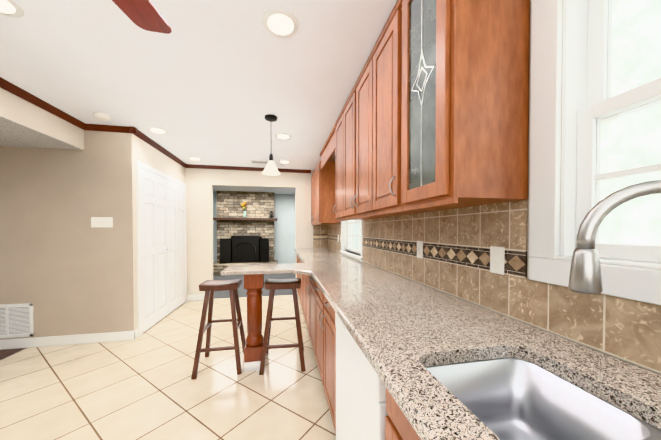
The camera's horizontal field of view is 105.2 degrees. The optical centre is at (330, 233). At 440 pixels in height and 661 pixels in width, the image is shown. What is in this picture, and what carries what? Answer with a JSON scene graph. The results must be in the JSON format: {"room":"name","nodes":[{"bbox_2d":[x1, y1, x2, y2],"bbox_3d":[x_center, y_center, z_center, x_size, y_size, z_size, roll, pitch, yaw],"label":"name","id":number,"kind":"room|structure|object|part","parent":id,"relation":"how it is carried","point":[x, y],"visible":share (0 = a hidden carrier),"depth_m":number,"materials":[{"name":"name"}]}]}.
{"room":"kitchen","nodes":[
{"label":"kitchen","id":0,"kind":"room"},
{"bbox_2d":[0,348,25,359],"bbox_3d":[-3.990,1.290,0.182,2.390,0.050,4.980,0,1,-11],"label":"floor","id":1,"kind":"structure","parent":0,"point":[5,353],"depth_m":2.62,"materials":[{"name":"brown wood"}]},
{"bbox_2d":[0,88,83,149],"bbox_3d":[-3.713,-1.034,0.144,2.930,0.278,4.860,0,1,-11],"label":"ceiling soffit","id":2,"kind":"structure","parent":0,"point":[24,123],"depth_m":2.35,"materials":[{"name":"beige paint"}]},
{"bbox_2d":[0,130,133,339],"bbox_3d":[-3.962,0.012,2.647,3.399,2.440,0.120,0,1,-11],"label":"wall","id":3,"kind":"structure","parent":0,"point":[66,268],"depth_m":2.80,"materials":[{"name":"beige paint"}]},
{"bbox_2d":[0,303,33,338],"bbox_3d":[-3.448,0.932,2.692,0.460,0.360,0.012,0,1,-11],"label":"air vent","id":4,"kind":"object","parent":3,"relation":"in","point":[16,320],"visible":1,"depth_m":2.71,"materials":[{"name":"white metal"}]},
{"bbox_2d":[0,77,85,129],"bbox_3d":[-2.254,-1.150,0.429,0.045,0.056,4.860,0,1,-11],"label":"crown molding","id":5,"kind":"structure","parent":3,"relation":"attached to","point":[6,85],"depth_m":2.26,"materials":[{"name":"brown wood"}]},
{"bbox_2d":[0,329,137,349],"bbox_3d":[-3.943,1.180,2.607,3.413,0.105,0.030,0,1,-11],"label":"baseboard","id":6,"kind":"structure","parent":3,"relation":"attached to","point":[64,340],"depth_m":2.79,"materials":[{"name":"white wood"}]},
{"bbox_2d":[91,217,112,227],"bbox_3d":[-2.571,-0.127,2.848,0.206,0.114,0.016,0,1,-11],"label":"switch plate","id":7,"kind":"object","parent":3,"relation":"attached to","point":[101,222],"visible":1,"depth_m":2.84,"materials":[{"name":"white plastic"}]},
{"bbox_2d":[86,124,128,132],"bbox_3d":[-2.488,-1.182,2.835,0.390,0.056,0.045,0,1,-11],"label":"crown molding","id":8,"kind":"structure","parent":3,"relation":"attached to","point":[93,127],"depth_m":2.83,"materials":[{"name":"brown wood"}]},
{"bbox_2d":[132,134,184,329],"bbox_3d":[-2.498,-0.002,3.710,0.120,2.440,1.636,0,1,-11],"label":"wall","id":9,"kind":"structure","parent":0,"point":[146,153],"depth_m":3.08,"materials":[{"name":"beige paint"}]},
{"bbox_2d":[127,126,187,167],"bbox_3d":[-2.403,-1.193,3.657,0.055,0.056,1.645,0,1,-11],"label":"crown molding","id":10,"kind":"structure","parent":9,"relation":"attached to","point":[133,130],"depth_m":3.36,"materials":[{"name":"brown wood"}]},
{"bbox_2d":[136,160,186,336],"bbox_3d":[-2.428,0.170,3.745,0.030,2.095,1.530,0,1,-11],"label":"trim","id":11,"kind":"structure","parent":9,"relation":"attached to","point":[140,165],"depth_m":3.02,"materials":[{"name":"white wood"}]},
{"bbox_2d":[142,168,185,332],"bbox_3d":[-2.414,0.201,3.748,0.058,2.025,1.398,0,1,-11],"label":"bifold closet doors","id":12,"kind":"structure","parent":9,"relation":"in","point":[163,231],"depth_m":3.56,"materials":[{"name":"white wood"}]},
{"bbox_2d":[0,295,335,439],"bbox_3d":[-1.124,1.272,1.548,3.760,0.050,6.560,0,1,-11],"label":"floor","id":13,"kind":"structure","parent":0,"point":[144,386],"depth_m":2.02,"materials":[{"name":"beige tile"}]},
{"bbox_2d":[191,279,245,378],"bbox_3d":[-1.024,0.845,2.383,0.407,0.790,0.426,0,1,-11],"label":"stool","id":14,"kind":"object","parent":13,"relation":"on","point":[209,287],"visible":1,"depth_m":2.27,"materials":[{"name":"brown wood"}]},
{"bbox_2d":[244,274,263,371],"bbox_3d":[-0.706,0.799,2.348,0.174,0.874,0.174,0,1,-11],"label":"post","id":15,"kind":"object","parent":13,"relation":"on","point":[253,285],"visible":0.94,"depth_m":2.28,"materials":[{"name":"brown wood"}]},
{"bbox_2d":[259,278,305,374],"bbox_3d":[-0.454,0.844,2.438,0.407,0.790,0.426,0,1,-8],"label":"stool","id":16,"kind":"object","parent":13,"relation":"on","point":[273,285],"visible":1,"depth_m":2.31,"materials":[{"name":"brown wood"}]},
{"bbox_2d":[296,255,299,298],"bbox_3d":[-0.266,0.770,4.529,0.620,0.874,0.895,0,1,-11],"label":"base cabinet","id":17,"kind":"object","parent":13,"relation":"on","point":[298,259],"depth_m":4.44,"materials":[{"name":"brown wood"}]},
{"bbox_2d":[300,259,303,313],"bbox_3d":[-0.094,0.782,3.651,0.620,0.874,0.896,0,1,-11],"label":"base cabinet","id":18,"kind":"object","parent":13,"relation":"on","point":[301,276],"depth_m":3.62,"materials":[{"name":"brown wood"}]},
{"bbox_2d":[304,275,311,342],"bbox_3d":[0.079,0.794,2.772,0.620,0.874,0.895,0,1,-11],"label":"base cabinet","id":19,"kind":"object","parent":13,"relation":"on","point":[307,279],"depth_m":2.84,"materials":[{"name":"brown wood"}]},
{"bbox_2d":[335,312,387,439],"bbox_3d":[0.393,0.816,1.140,0.631,0.873,0.626,0,1,-11],"label":"dishwasher","id":20,"kind":"object","parent":13,"relation":"on","point":[361,413],"visible":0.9,"depth_m":1.00,"materials":[{"name":"white metal"}]},
{"bbox_2d":[312,277,420,439],"bbox_3d":[0.251,0.805,1.894,0.620,0.874,0.895,0,1,-11],"label":"base cabinet","id":21,"kind":"object","parent":13,"relation":"on","point":[318,311],"depth_m":1.58,"materials":[{"name":"brown wood"}]},
{"bbox_2d":[220,260,307,274],"bbox_3d":[-0.610,0.341,2.371,0.750,0.038,0.600,0,1,-11],"label":"countertop","id":22,"kind":"structure","parent":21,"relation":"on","point":[295,268],"depth_m":2.29,"materials":[{"name":"beige stone"}]},
{"bbox_2d":[294,248,660,439],"bbox_3d":[0.192,0.345,2.043,0.678,0.038,5.948,0,1,-11],"label":"countertop","id":23,"kind":"structure","parent":21,"relation":"on","point":[404,332],"depth_m":0.77,"materials":[{"name":"beige stone"}]},
{"bbox_2d":[425,358,660,439],"bbox_3d":[0.472,0.487,0.437,0.392,0.200,0.671,0,1,-11],"label":"stainless steel sink","id":24,"kind":"object","parent":23,"relation":"in","point":[509,399],"visible":0.67,"depth_m":0.73,"materials":[{"name":"grey metal"}]},
{"bbox_2d":[568,179,660,293],"bbox_3d":[0.665,0.119,0.502,0.254,0.454,0.188,0,1,-11],"label":"gooseneck faucet","id":25,"kind":"object","parent":23,"relation":"on","point":[585,276],"visible":1,"depth_m":0.53,"materials":[{"name":"silver metal"}]},
{"bbox_2d":[0,0,396,194],"bbox_3d":[-1.975,-1.245,3.152,7.500,0.060,10.100,0,1,-11],"label":"ceiling","id":26,"kind":"structure","parent":0,"point":[211,82],"depth_m":1.84,"materials":[{"name":"paint"}]},
{"bbox_2d":[0,0,23,17],"bbox_3d":[-1.721,-1.187,1.287,0.204,0.006,0.204,0,1,-11],"label":"recessed light","id":27,"kind":"object","parent":26,"relation":"in","point":[10,8],"visible":1,"depth_m":1.34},
{"bbox_2d":[94,112,110,120],"bbox_3d":[-2.318,-1.184,2.566,0.130,0.044,0.130,0,1,-11],"label":"smoke detector","id":28,"kind":"object","parent":26,"relation":"attached to","point":[101,116],"visible":1,"depth_m":2.53,"materials":[{"name":"white plastic"}]},
{"bbox_2d":[112,0,171,33],"bbox_3d":[-0.719,-0.928,0.413,1.311,0.499,1.332,0,1,-11],"label":"ceiling fan","id":29,"kind":"object","parent":26,"relation":"hanging from","point":[144,15],"visible":1,"depth_m":0.99,"materials":[{"name":"brown wood"}]},
{"bbox_2d":[147,127,167,133],"bbox_3d":[-2.030,-1.209,2.969,0.204,0.006,0.204,0,1,-11],"label":"recessed light","id":30,"kind":"object","parent":26,"relation":"in","point":[156,130],"visible":1,"depth_m":2.95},
{"bbox_2d":[188,157,201,160],"bbox_3d":[-2.218,-1.224,4.134,0.204,0.006,0.204,0,1,-11],"label":"recessed light","id":31,"kind":"object","parent":26,"relation":"in","point":[195,158],"visible":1,"depth_m":4.10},
{"bbox_2d":[250,160,268,163],"bbox_3d":[-1.185,-1.225,4.326,0.340,0.008,0.170,0,1,-11],"label":"ceiling vent","id":32,"kind":"object","parent":26,"relation":"in","point":[259,162],"visible":0.71,"depth_m":4.32,"materials":[{"name":"white metal"}]},
{"bbox_2d":[262,114,279,175],"bbox_3d":[-0.616,-0.915,2.618,0.188,0.582,0.188,0,1,-11],"label":"pendant light","id":33,"kind":"object","parent":26,"relation":"hanging from","point":[271,169],"visible":1,"depth_m":2.59,"materials":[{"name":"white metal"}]},
{"bbox_2d":[262,9,298,37],"bbox_3d":[-0.283,-1.188,1.436,0.204,0.006,0.204,0,1,-11],"label":"recessed light","id":34,"kind":"object","parent":26,"relation":"in","point":[280,23],"visible":1,"depth_m":1.43,"materials":[{"name":"white plastic"}]},
{"bbox_2d":[275,133,291,139],"bbox_3d":[-0.588,-1.211,3.149,0.204,0.006,0.204,0,1,-11],"label":"recessed light","id":35,"kind":"object","parent":26,"relation":"in","point":[283,136],"visible":1,"depth_m":3.14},
{"bbox_2d":[278,160,289,163],"bbox_3d":[-0.787,-1.227,4.323,0.204,0.006,0.204,0,1,-11],"label":"recessed light","id":36,"kind":"object","parent":26,"relation":"in","point":[284,162],"visible":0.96,"depth_m":4.34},
{"bbox_2d":[217,191,273,262],"bbox_3d":[-2.591,-0.205,7.809,1.655,2.138,0.349,0,1,-11],"label":"stone wall","id":37,"kind":"structure","parent":0,"point":[258,205],"depth_m":7.63,"materials":[{"name":"beige brick"}]},
{"bbox_2d":[213,217,276,220],"bbox_3d":[-2.548,-0.433,7.534,1.875,0.080,0.198,0,1,-11],"label":"mantel shelf","id":38,"kind":"object","parent":37,"relation":"attached to","point":[244,219],"visible":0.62,"depth_m":7.45,"materials":[{"name":"brown wood"}]},
{"bbox_2d":[241,202,246,217],"bbox_3d":[-2.579,-0.714,7.516,0.174,0.482,0.154,0,1,-11],"label":"vase","id":39,"kind":"object","parent":38,"relation":"on","point":[244,204],"visible":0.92,"depth_m":7.50,"materials":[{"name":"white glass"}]},
{"bbox_2d":[185,168,313,294],"bbox_3d":[-3.001,-0.013,4.506,6.000,2.440,0.120,0,1,-11],"label":"wall","id":40,"kind":"structure","parent":0,"point":[200,183],"depth_m":4.60,"materials":[{"name":"beige paint"}]},
{"bbox_2d":[187,294,204,300],"bbox_3d":[-2.383,1.154,4.565,0.430,0.105,0.033,0,1,-11],"label":"baseboard","id":41,"kind":"structure","parent":40,"relation":"attached to","point":[189,297],"depth_m":4.56,"materials":[{"name":"white wood"}]},
{"bbox_2d":[188,164,310,172],"bbox_3d":[-1.488,-1.207,4.702,2.250,0.056,0.045,0,1,-11],"label":"crown molding","id":42,"kind":"structure","parent":40,"relation":"attached to","point":[189,165],"depth_m":4.66,"materials":[{"name":"brown wood"}]},
{"bbox_2d":[213,273,295,298],"bbox_3d":[-2.114,1.206,6.500,6.500,0.050,3.540,0,1,-11],"label":"floor","id":43,"kind":"structure","parent":0,"point":[242,291],"depth_m":5.51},
{"bbox_2d":[213,260,277,275],"bbox_3d":[-2.548,1.017,7.604,1.855,0.298,0.799,0,1,-11],"label":"hearth","id":44,"kind":"object","parent":43,"relation":"on","point":[218,268],"visible":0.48,"depth_m":7.18,"materials":[{"name":"beige stone"}]},
{"bbox_2d":[220,236,268,263],"bbox_3d":[-2.520,0.463,7.471,1.380,0.810,0.180,0,1,-11],"label":"fire screen","id":45,"kind":"object","parent":44,"relation":"on","point":[244,248],"visible":1,"depth_m":7.54,"materials":[{"name":"black metal"}]},
{"bbox_2d":[213,192,295,263],"bbox_3d":[-2.428,-0.060,8.083,6.740,2.440,0.120,0,1,-11],"label":"wall","id":46,"kind":"structure","parent":0,"point":[284,230],"depth_m":8.19,"materials":[{"name":"blue paint"}]},
{"bbox_2d":[354,220,360,249],"bbox_3d":[0.650,-0.023,5.323,1.480,2.440,0.079,0,1,-11],"label":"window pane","id":47,"kind":"structure","parent":0,"point":[356,228],"depth_m":5.27,"materials":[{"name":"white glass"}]},
{"bbox_2d":[331,0,660,374],"bbox_3d":[0.641,0.022,1.908,0.150,2.440,6.620,0,1,-11],"label":"wall","id":48,"kind":"structure","parent":0,"point":[528,256],"depth_m":0.95,"materials":[{"name":"beige paint"}]},
{"bbox_2d":[311,161,340,225],"bbox_3d":[-0.123,-0.641,4.433,0.370,0.972,1.106,0,1,-11],"label":"upper cabinet","id":49,"kind":"object","parent":48,"relation":"attached to","point":[323,191],"visible":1,"depth_m":3.91,"materials":[{"name":"brown wood"}]},
{"bbox_2d":[332,115,339,219],"bbox_3d":[0.258,-0.678,2.568,0.339,1.052,0.441,0,1,-11],"label":"upper cabinet","id":50,"kind":"object","parent":48,"relation":"attached to","point":[336,129],"depth_m":2.64,"materials":[{"name":"brown wood"}]},
{"bbox_2d":[340,220,362,261],"bbox_3d":[0.334,-0.147,3.385,0.185,0.982,1.056,0,1,-11],"label":"window","id":51,"kind":"structure","parent":48,"relation":"in","point":[344,238],"depth_m":3.76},
{"bbox_3d":[0.354,-0.154,3.388,0.035,0.823,0.896,0,1,-11],"label":"window sash","id":52,"kind":"part","parent":51,"relation":"part of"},
{"bbox_2d":[340,59,390,219],"bbox_3d":[0.362,-0.671,2.037,0.339,1.052,0.883,0,1,-11],"label":"upper cabinet","id":53,"kind":"object","parent":48,"relation":"attached to","point":[354,114],"depth_m":2.03,"materials":[{"name":"brown wood"}]},
{"bbox_2d":[364,4,422,215],"bbox_3d":[0.466,-0.664,1.507,0.339,1.052,0.442,0,1,-11],"label":"upper cabinet","id":54,"kind":"object","parent":48,"relation":"attached to","point":[380,170],"depth_m":1.48,"materials":[{"name":"brown wood"}]},
{"bbox_2d":[396,0,529,211],"bbox_3d":[0.545,-0.658,1.103,0.339,1.052,0.381,0,1,-11],"label":"upper cabinet","id":55,"kind":"object","parent":48,"relation":"attached to","point":[434,115],"depth_m":0.93,"materials":[{"name":"brown wood"}]},
{"bbox_3d":[0.389,-0.635,1.072,0.007,0.875,0.229,0,1,-11],"label":"glass door pane","id":56,"kind":"part","parent":55,"relation":"part of","materials":[{"name":"white"}]},
{"bbox_2d":[313,199,660,373],"bbox_3d":[0.374,0.061,2.100,0.299,0.524,5.899,0,1,-11],"label":"tile backsplash","id":57,"kind":"structure","parent":48,"relation":"attached to","point":[628,330],"depth_m":1.04,"materials":[{"name":"brown tile"}]},
{"bbox_2d":[417,241,422,258],"bbox_3d":[0.593,0.105,1.686,0.012,0.116,0.072,0,1,-11],"label":"electrical outlet","id":58,"kind":"object","parent":57,"relation":"attached to","point":[419,249],"visible":1,"depth_m":1.67,"materials":[{"name":"white plastic"}]},
{"bbox_2d":[313,234,526,277],"bbox_3d":[0.374,0.102,2.101,0.299,0.100,5.899,0,1,-11],"label":"backsplash band","id":59,"kind":"object","parent":57,"relation":"attached to","point":[479,258],"visible":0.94,"depth_m":1.36,"materials":[{"name":"tile"}]},
{"bbox_2d":[490,246,504,274],"bbox_3d":[0.714,0.113,1.083,0.007,0.116,0.072,0,1,-11],"label":"electrical outlet","id":60,"kind":"object","parent":57,"relation":"attached to","point":[497,260],"visible":1,"depth_m":1.08,"materials":[{"name":"white plastic"}]},
{"bbox_2d":[528,0,660,304],"bbox_3d":[0.937,-0.392,0.343,0.170,1.140,1.235,0,1,-11],"label":"window","id":61,"kind":"structure","parent":48,"relation":"in","point":[552,157],"depth_m":0.84,"materials":[{"name":"white wood"}]},
{"bbox_3d":[0.954,-0.387,0.346,0.075,0.936,1.021,0,1,-11],"label":"window sash","id":62,"kind":"part","parent":61,"relation":"part of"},
{"label":"outside","id":63,"kind":"structure","parent":0,"visible":0},
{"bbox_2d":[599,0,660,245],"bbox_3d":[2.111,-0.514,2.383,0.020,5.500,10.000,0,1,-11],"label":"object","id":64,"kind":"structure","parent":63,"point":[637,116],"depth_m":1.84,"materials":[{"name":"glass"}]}
]}

